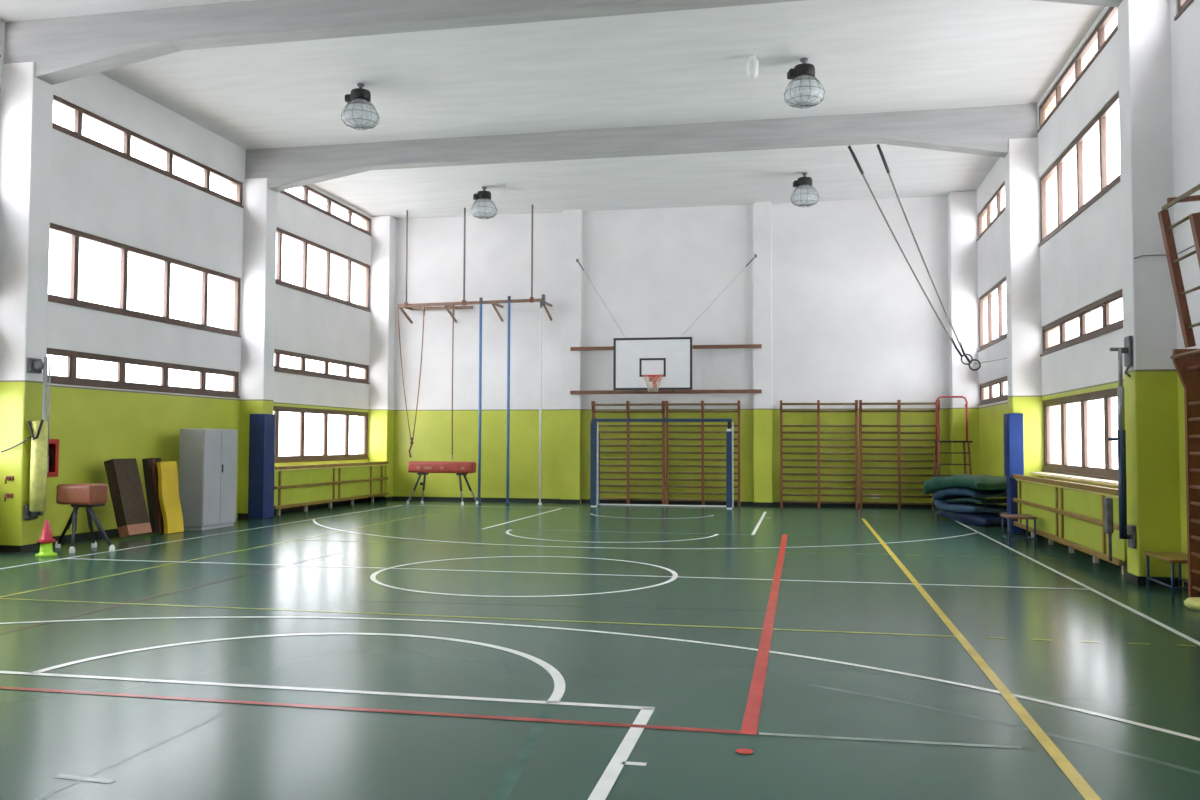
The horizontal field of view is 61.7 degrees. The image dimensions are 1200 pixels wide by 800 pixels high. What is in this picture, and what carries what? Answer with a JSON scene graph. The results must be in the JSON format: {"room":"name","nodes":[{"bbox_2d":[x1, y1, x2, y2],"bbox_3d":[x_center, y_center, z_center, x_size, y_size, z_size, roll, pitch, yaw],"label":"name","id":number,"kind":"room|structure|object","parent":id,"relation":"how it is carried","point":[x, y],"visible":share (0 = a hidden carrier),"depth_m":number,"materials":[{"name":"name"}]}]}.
{"room":"sports hall","nodes":[
{"label":"sports hall","id":0,"kind":"room"},
{"bbox_2d":[0,62,53,545],"bbox_3d":[-8.142,-1.310,14.126,0.530,6.830,0.400,0,-2,11],"label":"pillar","id":1,"kind":"structure","parent":0,"point":[26,122],"depth_m":13.98,"materials":[{"name":"paint"}]},
{"bbox_2d":[4,493,12,500],"bbox_3d":[-8.128,1.334,13.750,0.120,0.105,0.113,0,-2,11],"label":"wall hook","id":2,"kind":"object","parent":1,"relation":"attached to","point":[7,495],"visible":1,"depth_m":13.78,"materials":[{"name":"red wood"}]},
{"bbox_2d":[5,476,13,483],"bbox_3d":[-8.127,1.094,13.760,0.120,0.105,0.113,0,-2,11],"label":"wall hook","id":3,"kind":"object","parent":1,"relation":"attached to","point":[7,477],"visible":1,"depth_m":13.79,"materials":[{"name":"red wood"}]},
{"bbox_2d":[1,357,50,519],"bbox_3d":[-7.931,0.523,13.909,0.556,2.250,0.301,0,-2,4],"label":"post","id":4,"kind":"object","parent":1,"relation":"attached to","point":[39,430],"visible":1,"depth_m":13.82,"materials":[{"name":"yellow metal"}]},
{"bbox_2d":[0,20,371,536],"bbox_3d":[-9.157,-1.742,11.056,0.300,7.430,32.350,0,-2,11],"label":"wall","id":5,"kind":"structure","parent":0,"point":[95,191],"depth_m":17.51,"materials":[{"name":"paint"}]},
{"bbox_2d":[47,439,58,476],"bbox_3d":[-8.168,0.853,14.765,0.170,0.560,0.380,0,-2,11],"label":"upper cabinet","id":6,"kind":"object","parent":5,"relation":"attached to","point":[53,443],"visible":0.44,"depth_m":14.90,"materials":[{"name":"red metal"}]},
{"bbox_2d":[47,448,52,471],"bbox_3d":[-8.165,0.904,14.803,0.110,0.398,0.181,0,-2,11],"label":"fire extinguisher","id":7,"kind":"object","parent":6,"relation":"in","point":[49,448],"visible":0.23,"depth_m":14.84,"materials":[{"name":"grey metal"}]},
{"bbox_2d":[47,348,239,397],"bbox_3d":[-7.904,-0.419,17.236,0.305,0.530,5.820,0,-2,11],"label":"window","id":8,"kind":"structure","parent":5,"relation":"in","point":[232,377],"depth_m":17.06,"materials":[{"name":"brown wood"}]},
{"bbox_2d":[48,223,240,336],"bbox_3d":[-7.898,-1.968,17.300,0.305,1.190,5.820,0,-2,11],"label":"window","id":9,"kind":"structure","parent":5,"relation":"in","point":[233,300],"depth_m":17.25,"materials":[{"name":"brown wood"}]},
{"bbox_2d":[53,95,243,207],"bbox_3d":[-7.890,-4.241,17.394,0.305,0.520,5.820,0,-2,11],"label":"window","id":10,"kind":"structure","parent":5,"relation":"in","point":[235,196],"depth_m":17.27,"materials":[{"name":"brown wood"}]},
{"bbox_2d":[0,496,392,552],"bbox_3d":[-8.156,2.048,13.888,0.525,0.100,25.435,0,-2,11],"label":"baseboard","id":11,"kind":"structure","parent":5,"relation":"attached to","point":[79,536],"depth_m":16.02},
{"bbox_2d":[273,406,368,462],"bbox_3d":[-6.699,0.811,23.266,0.305,1.220,5.750,0,-2,11],"label":"window","id":12,"kind":"structure","parent":5,"relation":"in","point":[362,454],"depth_m":23.77,"materials":[{"name":"brown wood"}]},
{"bbox_2d":[274,349,369,383],"bbox_3d":[-6.693,-0.772,23.331,0.305,0.490,5.750,0,-2,11],"label":"window","id":13,"kind":"structure","parent":5,"relation":"in","point":[363,378],"depth_m":23.65,"materials":[{"name":"brown wood"}]},
{"bbox_2d":[276,227,370,311],"bbox_3d":[-6.685,-3.021,23.425,0.305,1.230,5.750,0,-2,11],"label":"window","id":14,"kind":"structure","parent":5,"relation":"in","point":[364,305],"depth_m":23.94,"materials":[{"name":"brown wood"}]},
{"bbox_2d":[279,185,371,235],"bbox_3d":[-6.679,-4.634,23.492,0.305,0.460,5.750,0,-2,11],"label":"window","id":15,"kind":"structure","parent":5,"relation":"in","point":[365,228],"depth_m":24.20,"materials":[{"name":"brown wood"}]},
{"bbox_2d":[238,178,276,512],"bbox_3d":[-6.917,-1.050,20.280,0.530,6.830,0.400,0,-2,11],"label":"pillar","id":16,"kind":"structure","parent":0,"point":[260,202],"depth_m":20.13,"materials":[{"name":"paint"}]},
{"bbox_2d":[248,414,274,517],"bbox_3d":[-6.769,1.314,20.095,0.330,2.068,0.430,0,-2,11],"label":"pad","id":17,"kind":"object","parent":16,"relation":"attached to","point":[261,426],"visible":1,"depth_m":19.91,"materials":[{"name":"blue leather"}]},
{"bbox_2d":[368,216,395,496],"bbox_3d":[-5.713,-1.095,26.334,0.530,7.430,0.450,0,-2,11],"label":"pillar","id":18,"kind":"structure","parent":0,"point":[383,238],"depth_m":26.16,"materials":[{"name":"paint"}]},
{"bbox_2d":[0,0,1104,218],"bbox_3d":[-1.620,-5.613,9.719,15.640,0.250,32.350,0,-2,11],"label":"ceiling","id":19,"kind":"structure","parent":0,"point":[867,56],"depth_m":16.59,"materials":[{"name":"paint"}]},
{"bbox_2d":[341,83,378,129],"bbox_3d":[-3.949,-4.850,16.554,0.621,0.724,0.621,0,-2,11],"label":"ceiling lamp","id":20,"kind":"object","parent":19,"relation":"hanging from","point":[360,96],"visible":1,"depth_m":16.50,"materials":[{"name":"metal"}]},
{"bbox_2d":[398,205,551,323],"bbox_3d":[-3.165,-3.439,25.649,3.866,2.803,0.949,0,-2,11],"label":"rig","id":21,"kind":"object","parent":19,"relation":"hanging from","point":[443,305],"visible":1,"depth_m":25.29,"materials":[{"name":"brown wood"}]},
{"bbox_2d":[397,305,424,457],"bbox_3d":[-4.783,-0.467,25.390,0.740,3.855,0.110,0,-2,11],"label":"rope","id":22,"kind":"object","parent":21,"relation":"hanging from","point":[411,438],"visible":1,"depth_m":25.35,"materials":[{"name":"brown fabric"}]},
{"bbox_2d":[451,305,454,458],"bbox_3d":[-3.681,-0.456,25.134,0.073,3.870,0.071,0,-2,11],"label":"rope","id":23,"kind":"object","parent":21,"relation":"hanging from","point":[453,306],"visible":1,"depth_m":25.14,"materials":[{"name":"brown fabric"}]},
{"bbox_2d":[471,186,496,218],"bbox_3d":[-2.681,-4.568,23.229,0.621,0.724,0.621,1,-2,-12],"label":"ceiling lamp","id":24,"kind":"object","parent":19,"relation":"hanging from","point":[484,195],"visible":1,"depth_m":23.15,"materials":[{"name":"black metal"}]},
{"bbox_2d":[4,0,1122,84],"bbox_3d":[-0.994,-4.910,12.850,15.080,0.930,0.330,0,-2,11],"label":"beam","id":25,"kind":"structure","parent":19,"relation":"attached to","point":[63,49],"depth_m":13.43,"materials":[{"name":"grey paint"}]},
{"bbox_2d":[245,104,1037,191],"bbox_3d":[0.231,-4.650,19.004,15.080,0.930,0.330,0,-2,11],"label":"beam","id":26,"kind":"structure","parent":19,"relation":"attached to","point":[987,131],"depth_m":18.67,"materials":[{"name":"grey paint"}]},
{"bbox_2d":[848,144,1006,370],"bbox_3d":[6.196,-2.600,19.094,3.765,4.027,0.695,1,-3,-27],"label":"rings","id":27,"kind":"object","parent":26,"relation":"hanging from","point":[877,145],"visible":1,"depth_m":18.95,"materials":[{"name":"black plastic"}]},
{"bbox_2d":[747,54,758,78],"bbox_3d":[2.320,-5.062,15.264,0.180,0.360,0.180,0,-2,11],"label":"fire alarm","id":28,"kind":"object","parent":19,"relation":"hanging from","point":[752,63],"visible":1,"depth_m":15.20,"materials":[{"name":"white plastic"}]},
{"bbox_2d":[784,58,824,107],"bbox_3d":[3.132,-4.872,15.400,0.621,0.724,0.621,0,-2,-6],"label":"ceiling lamp","id":29,"kind":"object","parent":19,"relation":"hanging from","point":[803,72],"visible":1,"depth_m":15.32,"materials":[{"name":"black metal"}]},
{"bbox_2d":[791,172,818,206],"bbox_3d":[4.471,-4.596,21.918,0.621,0.724,0.621,0,-2,0],"label":"ceiling lamp","id":30,"kind":"object","parent":19,"relation":"hanging from","point":[803,182],"visible":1,"depth_m":21.84,"materials":[{"name":"black metal"}]},
{"bbox_2d":[0,500,1199,799],"bbox_3d":[-1.649,2.034,9.401,15.640,0.204,32.350,0,-2,11],"label":"floor","id":31,"kind":"structure","parent":0,"point":[393,649],"depth_m":7.13,"materials":[{"name":"green rubber"}]},
{"bbox_2d":[35,543,56,556],"bbox_3d":[-7.397,1.992,13.410,0.260,0.178,0.260,0,-2,11],"label":"traffic cone","id":32,"kind":"object","parent":31,"relation":"on","point":[46,549],"visible":0.98,"depth_m":13.34,"materials":[{"name":"plastic"}]},
{"bbox_2d":[37,520,55,542],"bbox_3d":[-7.396,1.750,13.420,0.224,0.302,0.224,0,-2,11],"label":"traffic cone","id":33,"kind":"object","parent":32,"relation":"on","point":[46,536],"visible":1,"depth_m":13.37,"materials":[{"name":"red plastic"}]},
{"bbox_2d":[55,483,114,553],"bbox_3d":[-7.336,1.647,14.172,1.098,0.930,0.594,-2,-3,44],"label":"vaulting buck","id":34,"kind":"object","parent":31,"relation":"on","point":[77,495],"visible":1,"depth_m":13.99,"materials":[{"name":"red leather"}]},
{"bbox_2d":[104,458,151,537],"bbox_3d":[-7.456,1.538,15.859,0.500,1.222,0.580,0,-2,11],"label":"springboard","id":35,"kind":"object","parent":31,"relation":"on","point":[123,477],"visible":1,"depth_m":15.72,"materials":[{"name":"brown wood"}]},
{"bbox_2d":[142,458,163,531],"bbox_3d":[-7.380,1.581,16.730,0.339,1.226,0.360,0,-2,11],"label":"board","id":36,"kind":"object","parent":31,"relation":"on","point":[150,470],"visible":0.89,"depth_m":16.59,"materials":[{"name":"red wood"}]},
{"bbox_2d":[156,461,183,533],"bbox_3d":[-7.184,1.624,16.768,0.249,1.191,0.482,0,-2,11],"label":"mat","id":37,"kind":"object","parent":31,"relation":"on","point":[168,491],"visible":1,"depth_m":16.72,"materials":[{"name":"plastic"}]},
{"bbox_2d":[179,429,236,529],"bbox_3d":[-6.955,1.391,17.858,0.498,1.750,1.040,0,-2,11],"label":"tall cabinet","id":38,"kind":"object","parent":31,"relation":"on","point":[207,457],"visible":0.99,"depth_m":17.42,"materials":[{"name":"grey metal"}]},
{"bbox_2d":[274,461,388,514],"bbox_3d":[-6.278,1.977,23.163,0.550,1.025,5.670,0,-2,11],"label":"radiator cover","id":39,"kind":"object","parent":31,"relation":"on","point":[297,485],"visible":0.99,"depth_m":22.65,"materials":[{"name":"green paint"}]},
{"bbox_2d":[407,461,477,504],"bbox_3d":[-3.860,2.034,24.633,1.692,1.050,0.518,0,-2,14],"label":"horse","id":40,"kind":"object","parent":31,"relation":"on","point":[424,468],"visible":1,"depth_m":24.48},
{"bbox_2d":[478,297,482,503],"bbox_3d":[-2.980,0.009,24.952,0.105,5.130,0.110,0,-2,11],"label":"pole","id":41,"kind":"object","parent":31,"relation":"on","point":[480,298],"visible":0.97,"depth_m":24.93,"materials":[{"name":"metal"}]},
{"bbox_2d":[505,296,510,504],"bbox_3d":[-2.264,-0.004,24.810,0.105,5.150,0.110,0,-2,11],"label":"pole","id":42,"kind":"object","parent":31,"relation":"on","point":[507,502],"visible":1,"depth_m":24.78,"materials":[{"name":"metal"}]},
{"bbox_2d":[538,302,541,504],"bbox_3d":[-1.460,0.072,24.647,0.086,4.990,0.090,0,-2,11],"label":"pole","id":43,"kind":"object","parent":31,"relation":"on","point":[540,405],"visible":1,"depth_m":24.63,"materials":[{"name":"white metal"}]},
{"bbox_2d":[561,210,582,502],"bbox_3d":[-0.718,-1.112,25.457,0.490,7.430,0.220,0,-2,11],"label":"pilaster","id":44,"kind":"object","parent":31,"relation":"on","point":[571,316],"visible":1,"depth_m":25.36,"materials":[{"name":"paint"}]},
{"bbox_2d":[576,259,623,334],"bbox_3d":[0.014,-2.551,24.935,1.527,2.073,0.044,-2,-3,37],"label":"wire","id":45,"kind":"object","parent":44,"relation":"attached to","point":[577,260],"visible":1,"depth_m":25.17,"materials":[{"name":"grey metal"}]},
{"bbox_2d":[570,389,761,393],"bbox_3d":[1.589,-0.200,24.810,4.760,0.090,0.067,0,-2,11],"label":"wooden rail","id":46,"kind":"object","parent":44,"relation":"attached to","point":[747,390],"visible":1,"depth_m":24.77,"materials":[{"name":"brown wood"}]},
{"bbox_2d":[570,344,761,350],"bbox_3d":[1.593,-1.299,24.856,4.760,0.090,0.067,0,-2,11],"label":"wooden rail","id":47,"kind":"object","parent":44,"relation":"attached to","point":[738,345],"visible":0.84,"depth_m":24.62,"materials":[{"name":"brown wood"}]},
{"bbox_2d":[613,337,691,392],"bbox_3d":[1.235,-0.841,24.333,1.534,1.332,1.387,1,-3,-27],"label":"basketball backboard","id":48,"kind":"object","parent":47,"relation":"attached to","point":[656,363],"visible":1,"depth_m":24.23,"materials":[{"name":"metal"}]},
{"bbox_2d":[590,418,733,508],"bbox_3d":[1.498,1.500,23.942,3.384,2.100,0.770,0,-2,11],"label":"goal","id":49,"kind":"object","parent":31,"relation":"on","point":[594,432],"visible":1,"depth_m":23.81,"materials":[{"name":"blue paint"}]},
{"bbox_2d":[753,201,771,501],"bbox_3d":[3.975,-1.134,24.524,0.440,7.430,0.220,0,-2,11],"label":"pilaster","id":50,"kind":"object","parent":31,"relation":"on","point":[762,216],"visible":1,"depth_m":24.42,"materials":[{"name":"paint"}]},
{"bbox_2d":[684,254,756,332],"bbox_3d":[2.896,-2.549,24.361,1.894,2.043,0.042,1,-2,-9],"label":"wire","id":51,"kind":"object","parent":50,"relation":"attached to","point":[755,255],"visible":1,"depth_m":24.45,"materials":[{"name":"grey metal"}]},
{"bbox_2d":[932,396,972,510],"bbox_3d":[7.879,1.204,22.465,0.812,2.626,1.052,0,-2,11],"label":"stand","id":52,"kind":"object","parent":31,"relation":"on","point":[964,452],"visible":0.68,"depth_m":22.24,"materials":[{"name":"red paint"}]},
{"bbox_2d":[937,510,1006,525],"bbox_3d":[7.378,2.279,19.659,0.693,0.212,2.202,0,-2,-4],"label":"mat","id":53,"kind":"object","parent":31,"relation":"on","point":[972,518],"visible":0.65,"depth_m":19.10,"materials":[{"name":"blue plastic"}]},
{"bbox_2d":[933,487,1006,513],"bbox_3d":[7.349,1.973,19.826,0.815,0.517,2.017,0,-2,-4],"label":"mat","id":54,"kind":"object","parent":53,"relation":"on","point":[940,497],"visible":0.84,"depth_m":19.38,"materials":[{"name":"blue plastic"}]},
{"bbox_2d":[923,474,1008,493],"bbox_3d":[7.277,1.698,19.871,0.838,0.475,2.608,0,-2,-4],"label":"mat","id":55,"kind":"object","parent":54,"relation":"on","point":[977,482],"visible":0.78,"depth_m":19.12,"materials":[{"name":"green plastic"}]},
{"bbox_2d":[946,497,1006,504],"bbox_3d":[7.411,1.960,19.489,0.774,0.151,1.632,0,-2,-4],"label":"mat","id":56,"kind":"object","parent":54,"relation":"in","point":[996,501],"visible":0.88,"depth_m":19.05,"materials":[{"name":"teal plastic"}]},
{"bbox_2d":[1000,514,1036,545],"bbox_3d":[6.431,1.995,15.423,0.420,0.440,0.600,0,-2,11],"label":"bench","id":57,"kind":"object","parent":31,"relation":"on","point":[1008,516],"visible":1,"depth_m":15.23,"materials":[{"name":"brown wood"}]},
{"bbox_2d":[1013,474,1126,574],"bbox_3d":[6.715,1.655,14.243,0.480,1.025,5.770,0,-2,11],"label":"radiator cover","id":58,"kind":"object","parent":31,"relation":"on","point":[1070,514],"visible":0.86,"depth_m":13.60,"materials":[{"name":"green paint"}]},
{"bbox_2d":[1144,551,1187,597],"bbox_3d":[6.007,1.815,10.463,0.375,0.385,0.800,0,-2,11],"label":"bench","id":59,"kind":"object","parent":31,"relation":"on","point":[1172,557],"visible":0.9,"depth_m":10.57,"materials":[{"name":"beige wood"}]},
{"bbox_2d":[1184,597,1199,610],"bbox_3d":[5.676,1.914,9.423,0.340,0.100,0.340,0,-2,11],"label":"floor cushion","id":60,"kind":"object","parent":31,"relation":"on","point":[1193,603],"visible":1,"depth_m":9.38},
{"bbox_2d":[393,196,949,502],"bbox_3d":[1.492,-1.112,25.262,15.640,7.430,0.300,0,-2,11],"label":"wall","id":61,"kind":"structure","parent":0,"point":[852,320],"depth_m":25.01,"materials":[{"name":"paint"}]},
{"bbox_2d":[591,401,665,504],"bbox_3d":[0.710,1.310,24.968,1.820,2.560,0.378,0,-2,11],"label":"wall bars","id":62,"kind":"object","parent":61,"relation":"attached to","point":[627,404],"visible":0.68,"depth_m":24.87,"materials":[{"name":"red wood"}]},
{"bbox_2d":[393,496,936,508],"bbox_3d":[1.389,2.539,24.866,13.940,0.100,0.215,0,-2,11],"label":"baseboard","id":63,"kind":"structure","parent":61,"relation":"attached to","point":[575,501],"depth_m":24.94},
{"bbox_2d":[665,400,740,505],"bbox_3d":[2.524,1.301,24.607,1.820,2.560,0.378,0,-2,11],"label":"wall bars","id":64,"kind":"object","parent":61,"relation":"attached to","point":[702,411],"visible":0.95,"depth_m":24.55,"materials":[{"name":"brown wood"}]},
{"bbox_2d":[780,400,857,507],"bbox_3d":[5.241,1.289,24.067,1.820,2.560,0.378,0,-2,11],"label":"wall bars","id":65,"kind":"object","parent":61,"relation":"attached to","point":[818,432],"visible":1,"depth_m":23.99,"materials":[{"name":"brown wood"}]},
{"bbox_2d":[859,400,939,508],"bbox_3d":[7.061,1.281,23.705,1.820,2.560,0.378,0,-2,11],"label":"wall bars","id":66,"kind":"object","parent":61,"relation":"attached to","point":[898,403],"visible":0.73,"depth_m":23.65,"materials":[{"name":"brown wood"}]},
{"bbox_2d":[947,191,979,503],"bbox_3d":[8.518,-1.159,23.503,0.610,7.430,0.450,0,-2,11],"label":"pillar","id":67,"kind":"structure","parent":0,"point":[961,205],"depth_m":23.32,"materials":[{"name":"paint"}]},
{"bbox_2d":[1005,138,1042,477],"bbox_3d":[7.369,-1.115,17.439,0.500,6.830,0.400,0,-2,11],"label":"pillar","id":68,"kind":"structure","parent":0,"point":[1022,230],"depth_m":17.29,"materials":[{"name":"paint"}]},
{"bbox_2d":[1003,413,1023,533],"bbox_3d":[7.142,1.260,17.323,0.240,2.048,0.440,0,-2,11],"label":"pad","id":69,"kind":"object","parent":68,"relation":"attached to","point":[1013,422],"visible":0.82,"depth_m":17.13,"materials":[{"name":"blue leather"}]},
{"bbox_2d":[976,0,1199,586],"bbox_3d":[5.888,-1.810,8.063,0.300,7.430,32.350,0,-2,11],"label":"wall","id":70,"kind":"structure","parent":0,"point":[1081,264],"depth_m":14.27,"materials":[{"name":"paint"}]},
{"bbox_2d":[976,181,1004,240],"bbox_3d":[8.332,-4.108,20.491,0.305,0.610,5.730,0,-2,11],"label":"window","id":71,"kind":"structure","parent":70,"relation":"in","point":[984,217],"depth_m":22.14,"materials":[{"name":"brown wood"}]},
{"bbox_2d":[978,277,1006,351],"bbox_3d":[8.323,-1.850,20.398,0.305,1.250,5.730,0,-2,11],"label":"window","id":72,"kind":"structure","parent":70,"relation":"in","point":[985,301],"depth_m":22.07,"materials":[{"name":"brown wood"}]},
{"bbox_2d":[978,376,1007,405],"bbox_3d":[8.317,-0.231,20.330,0.305,0.490,5.730,0,-2,11],"label":"window","id":73,"kind":"structure","parent":70,"relation":"in","point":[986,389],"depth_m":21.96,"materials":[{"name":"brown wood"}]},
{"bbox_2d":[1030,472,1117,485],"bbox_3d":[6.859,1.121,14.211,0.220,0.040,5.780,0,-2,11],"label":"window sill","id":74,"kind":"structure","parent":70,"relation":"attached to","point":[1063,476],"depth_m":14.32,"materials":[{"name":"white stone"}]},
{"bbox_2d":[1037,7,1117,132],"bbox_3d":[7.126,-4.953,14.450,0.305,0.450,5.850,0,-2,11],"label":"window","id":75,"kind":"structure","parent":70,"relation":"in","point":[1107,27],"depth_m":15.01,"materials":[{"name":"brown wood"}]},
{"bbox_2d":[1039,92,1119,246],"bbox_3d":[7.120,-3.350,14.384,0.305,1.200,5.850,0,-2,11],"label":"window","id":76,"kind":"structure","parent":70,"relation":"in","point":[1051,181],"depth_m":15.19,"materials":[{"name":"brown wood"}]},
{"bbox_2d":[1042,388,1117,480],"bbox_3d":[7.106,0.492,14.224,0.305,1.210,5.850,0,-2,11],"label":"window","id":77,"kind":"structure","parent":70,"relation":"in","point":[1055,421],"depth_m":15.33,"materials":[{"name":"brown wood"}]},
{"bbox_2d":[1040,289,1122,356],"bbox_3d":[7.112,-1.117,14.291,0.305,0.510,5.850,0,-2,11],"label":"window","id":78,"kind":"structure","parent":70,"relation":"in","point":[1054,333],"depth_m":14.87,"materials":[{"name":"brown wood"}]},
{"bbox_2d":[1012,529,1187,586],"bbox_3d":[6.041,1.983,11.064,0.605,0.100,25.435,0,-2,11],"label":"baseboard","id":79,"kind":"structure","parent":70,"relation":"attached to","point":[1137,580],"depth_m":10.97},
{"bbox_2d":[1134,245,1194,258],"bbox_3d":[5.877,-1.720,9.870,0.418,0.215,2.495,0,-2,11],"label":"cable","id":80,"kind":"object","parent":70,"relation":"attached to","point":[1193,245],"visible":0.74,"depth_m":11.07,"materials":[{"name":"grey metal"}]},
{"bbox_2d":[1158,184,1199,347],"bbox_3d":[5.734,-1.333,9.309,0.476,1.551,1.770,0,-2,11],"label":"ladder frame","id":81,"kind":"object","parent":70,"relation":"attached to","point":[1173,260],"visible":1,"depth_m":10.05,"materials":[{"name":"red wood"}]},
{"bbox_2d":[1174,0,1193,20],"bbox_3d":[5.882,-4.833,8.192,0.305,1.120,5.710,0,-2,11],"label":"window","id":82,"kind":"structure","parent":70,"relation":"in","point":[1183,5],"depth_m":10.86,"materials":[{"name":"brown wood"}]},
{"bbox_2d":[1170,349,1199,597],"bbox_3d":[5.687,0.688,8.840,0.379,2.500,2.460,0,-2,11],"label":"wall bars","id":83,"kind":"object","parent":70,"relation":"attached to","point":[1186,362],"visible":0.98,"depth_m":9.99,"materials":[{"name":"red wood"}]},
{"bbox_2d":[1117,0,1180,576],"bbox_3d":[6.168,-1.375,11.280,0.450,6.830,0.400,0,-2,11],"label":"pillar","id":84,"kind":"structure","parent":0,"point":[1144,32],"depth_m":11.11,"materials":[{"name":"paint"}]},
{"bbox_2d":[1104,336,1135,560],"bbox_3d":[5.778,0.536,11.194,0.303,2.500,0.202,0,-2,11],"label":"post","id":85,"kind":"object","parent":84,"relation":"attached to","point":[1127,350],"visible":1,"depth_m":11.12,"materials":[{"name":"grey metal"}]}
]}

